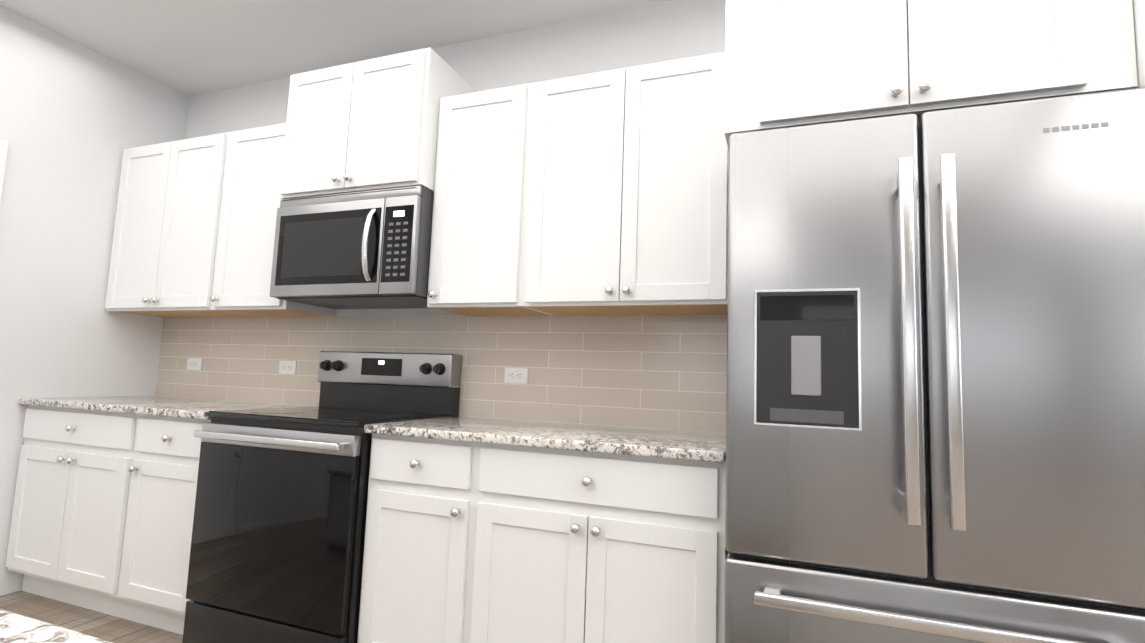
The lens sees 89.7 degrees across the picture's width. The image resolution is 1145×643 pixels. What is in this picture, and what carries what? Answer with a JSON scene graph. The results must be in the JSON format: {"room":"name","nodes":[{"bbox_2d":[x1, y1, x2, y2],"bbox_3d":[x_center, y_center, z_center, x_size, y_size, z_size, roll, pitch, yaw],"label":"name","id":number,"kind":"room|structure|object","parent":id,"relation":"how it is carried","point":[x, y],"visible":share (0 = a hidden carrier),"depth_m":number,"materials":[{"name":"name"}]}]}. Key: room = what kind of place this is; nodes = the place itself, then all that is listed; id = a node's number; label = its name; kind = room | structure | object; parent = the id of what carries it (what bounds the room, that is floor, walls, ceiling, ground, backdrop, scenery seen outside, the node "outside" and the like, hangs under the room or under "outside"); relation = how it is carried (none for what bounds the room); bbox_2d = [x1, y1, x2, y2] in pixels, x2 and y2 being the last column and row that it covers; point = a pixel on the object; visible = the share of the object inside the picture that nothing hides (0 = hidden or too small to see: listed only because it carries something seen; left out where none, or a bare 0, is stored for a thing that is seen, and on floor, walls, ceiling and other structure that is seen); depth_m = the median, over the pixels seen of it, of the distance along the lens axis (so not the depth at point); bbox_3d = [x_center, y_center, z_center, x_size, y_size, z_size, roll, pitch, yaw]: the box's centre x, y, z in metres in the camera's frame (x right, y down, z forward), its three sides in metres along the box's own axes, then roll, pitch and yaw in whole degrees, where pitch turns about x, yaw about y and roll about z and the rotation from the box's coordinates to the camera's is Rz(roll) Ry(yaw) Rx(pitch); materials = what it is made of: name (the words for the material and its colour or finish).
{"room":"kitchen","nodes":[
{"label":"kitchen","id":0,"kind":"room"},
{"bbox_2d":[0,590,182,642],"bbox_3d":[-0.111,0.943,-1.893,8.000,0.060,8.000,0,-6,21],"label":"floor","id":1,"kind":"structure","parent":0,"point":[104,626],"depth_m":2.45,"materials":[{"name":"wood"}]},
{"bbox_2d":[0,609,112,642],"bbox_3d":[-1.146,0.626,0.120,2.200,0.895,1.060,0,-6,21],"label":"kitchen island","id":2,"kind":"object","parent":1,"relation":"on","point":[16,628],"depth_m":0.43,"materials":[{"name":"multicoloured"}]},
{"bbox_2d":[6,404,117,609],"bbox_3d":[-2.126,0.867,2.838,0.877,0.886,0.607,0,-6,21],"label":"base cabinet","id":3,"kind":"object","parent":1,"relation":"on","point":[58,522],"depth_m":2.59,"materials":[{"name":"white wood"}]},
{"bbox_2d":[94,412,210,634],"bbox_3d":[-1.605,0.866,2.641,0.541,0.886,0.607,0,-6,21],"label":"base cabinet","id":4,"kind":"object","parent":1,"relation":"on","point":[146,545],"depth_m":2.39,"materials":[{"name":"white wood"}]},
{"bbox_2d":[18,396,311,419],"bbox_3d":[-1.931,0.410,2.803,1.267,0.030,0.633,0,-6,21],"label":"countertop","id":5,"kind":"structure","parent":4,"relation":"on","point":[180,408],"depth_m":2.63,"materials":[{"name":"stone"}]},
{"bbox_2d":[182,351,461,642],"bbox_3d":[-1.004,0.707,2.376,0.756,1.192,0.713,0,-6,21],"label":"range","id":6,"kind":"object","parent":1,"relation":"on","point":[278,538],"visible":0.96,"depth_m":2.10,"materials":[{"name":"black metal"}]},
{"bbox_2d":[357,436,449,642],"bbox_3d":[-0.394,0.865,2.184,0.508,0.886,0.607,0,-6,21],"label":"base cabinet","id":7,"kind":"object","parent":1,"relation":"on","point":[401,586],"depth_m":1.94,"materials":[{"name":"white wood"}]},
{"bbox_2d":[438,440,728,642],"bbox_3d":[0.109,0.864,1.994,0.870,0.886,0.607,0,-6,21],"label":"base cabinet","id":8,"kind":"object","parent":1,"relation":"on","point":[485,530],"depth_m":1.72,"materials":[{"name":"white wood"}]},
{"bbox_2d":[364,416,725,463],"bbox_3d":[-0.046,0.408,2.090,1.227,0.030,0.633,0,-6,21],"label":"countertop","id":9,"kind":"structure","parent":8,"relation":"on","point":[659,444],"depth_m":1.89,"materials":[{"name":"stone"}]},
{"bbox_2d":[724,87,1144,642],"bbox_3d":[0.935,0.403,1.632,0.910,1.790,0.761,0,-6,21],"label":"fridge","id":10,"kind":"object","parent":1,"relation":"on","point":[935,418],"visible":1,"depth_m":1.34,"materials":[{"name":"grey metal"}]},
{"bbox_2d":[1132,0,1144,87],"bbox_3d":[1.421,0.171,1.560,0.019,2.273,0.657,0,-6,21],"label":"end panel","id":11,"kind":"object","parent":1,"relation":"on","point":[1139,17],"depth_m":1.35,"materials":[{"name":"white wood"}]},
{"bbox_2d":[0,6,188,595],"bbox_3d":[-3.858,-0.439,-0.320,0.120,2.850,8.000,0,-6,21],"label":"wall","id":12,"kind":"structure","parent":0,"point":[76,119],"depth_m":2.90,"materials":[{"name":"paint"}]},
{"bbox_2d":[0,139,8,201],"bbox_3d":[-2.833,0.162,2.192,0.019,2.108,0.856,0,-6,21],"label":"door frame","id":13,"kind":"structure","parent":12,"relation":"attached to","point":[3,149],"depth_m":2.67,"materials":[{"name":"white"}]},
{"bbox_2d":[0,0,671,96],"bbox_3d":[-0.010,-1.831,-1.616,8.000,0.060,8.000,0,-6,21],"label":"ceiling","id":14,"kind":"structure","parent":0,"point":[188,48],"depth_m":2.77,"materials":[{"name":"paint"}]},
{"bbox_2d":[184,0,725,315],"bbox_3d":[1.312,-0.015,2.043,8.120,2.850,0.120,0,-6,21],"label":"wall","id":15,"kind":"structure","parent":0,"point":[661,32],"depth_m":2.66,"materials":[{"name":"paint"}]},
{"bbox_2d":[273,66,336,203],"bbox_3d":[-1.043,-0.830,2.734,0.440,0.587,0.416,0,-6,21],"label":"upper cabinet","id":16,"kind":"object","parent":15,"relation":"attached to","point":[301,162],"depth_m":2.57,"materials":[{"name":"white wood"}]},
{"bbox_2d":[329,47,468,193],"bbox_3d":[-0.742,-0.830,2.620,0.440,0.587,0.416,0,-6,21],"label":"upper cabinet","id":17,"kind":"object","parent":15,"relation":"attached to","point":[385,107],"depth_m":2.43,"materials":[{"name":"white wood"}]},
{"bbox_2d":[270,185,433,308],"bbox_3d":[-0.919,-0.311,2.604,0.754,0.454,0.462,0,-6,21],"label":"over-the-range microwave","id":18,"kind":"object","parent":17,"relation":"attached to","point":[369,249],"visible":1,"depth_m":2.42,"materials":[{"name":"grey metal"}]},
{"bbox_2d":[155,315,726,432],"bbox_3d":[-0.872,0.209,2.774,3.275,0.481,0.008,0,-6,21],"label":"tile backsplash","id":19,"kind":"structure","parent":15,"relation":"attached to","point":[667,372],"depth_m":2.54,"materials":[{"name":"tile"}]},
{"bbox_2d":[105,143,188,317],"bbox_3d":[-2.219,-0.490,3.186,0.460,0.901,0.331,0,-6,21],"label":"upper cabinet","id":20,"kind":"object","parent":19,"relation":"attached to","point":[134,209],"depth_m":3.06,"materials":[{"name":"white wood"}]},
{"bbox_2d":[141,135,240,316],"bbox_3d":[-1.864,-0.490,3.052,0.535,0.901,0.331,0,-6,21],"label":"upper cabinet","id":21,"kind":"object","parent":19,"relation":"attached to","point":[182,165],"depth_m":2.94,"materials":[{"name":"white wood"}]},
{"bbox_2d":[186,358,201,370],"bbox_3d":[-2.129,0.240,3.236,0.114,0.070,0.009,0,-6,21],"label":"outlet","id":22,"kind":"object","parent":19,"relation":"attached to","point":[194,364],"visible":1,"depth_m":3.23,"materials":[{"name":"white plastic"}]},
{"bbox_2d":[193,124,335,316],"bbox_3d":[-1.502,-0.491,2.915,0.543,0.901,0.331,0,-6,21],"label":"upper cabinet","id":23,"kind":"object","parent":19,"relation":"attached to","point":[235,258],"depth_m":2.79,"materials":[{"name":"white wood"}]},
{"bbox_2d":[279,361,296,374],"bbox_3d":[-1.483,0.240,2.992,0.114,0.070,0.009,0,-6,21],"label":"outlet","id":24,"kind":"object","parent":19,"relation":"attached to","point":[287,367],"visible":1,"depth_m":2.99,"materials":[{"name":"white plastic"}]},
{"bbox_2d":[427,84,516,315],"bbox_3d":[-0.293,-0.492,2.458,0.510,0.901,0.331,0,-6,21],"label":"upper cabinet","id":25,"kind":"object","parent":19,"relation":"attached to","point":[469,146],"depth_m":2.34,"materials":[{"name":"white wood"}]},
{"bbox_2d":[504,367,527,383],"bbox_3d":[-0.248,0.238,2.525,0.114,0.070,0.009,0,-6,21],"label":"outlet","id":26,"kind":"object","parent":19,"relation":"attached to","point":[515,375],"visible":1,"depth_m":2.52,"materials":[{"name":"white plastic"}]},
{"bbox_2d":[497,71,612,315],"bbox_3d":[0.050,-0.493,2.328,0.526,0.901,0.331,0,-6,21],"label":"upper cabinet","id":27,"kind":"object","parent":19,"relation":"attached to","point":[597,194],"depth_m":2.21,"materials":[{"name":"white wood"}]},
{"bbox_2d":[597,53,728,314],"bbox_3d":[0.396,-0.493,2.198,0.450,0.901,0.331,0,-6,21],"label":"upper cabinet","id":28,"kind":"object","parent":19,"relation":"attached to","point":[665,177],"depth_m":2.05,"materials":[{"name":"white wood"}]},
{"bbox_2d":[717,0,876,167],"bbox_3d":[0.808,-0.739,1.897,0.531,0.441,0.651,0,-6,21],"label":"upper cabinet","id":29,"kind":"object","parent":15,"relation":"attached to","point":[783,63],"depth_m":1.62,"materials":[{"name":"white wood"}]},
{"bbox_2d":[877,0,1137,120],"bbox_3d":[1.195,-0.740,1.751,0.531,0.441,0.651,0,-6,21],"label":"upper cabinet","id":30,"kind":"object","parent":15,"relation":"attached to","point":[933,55],"depth_m":1.45,"materials":[{"name":"white wood"}]}
]}

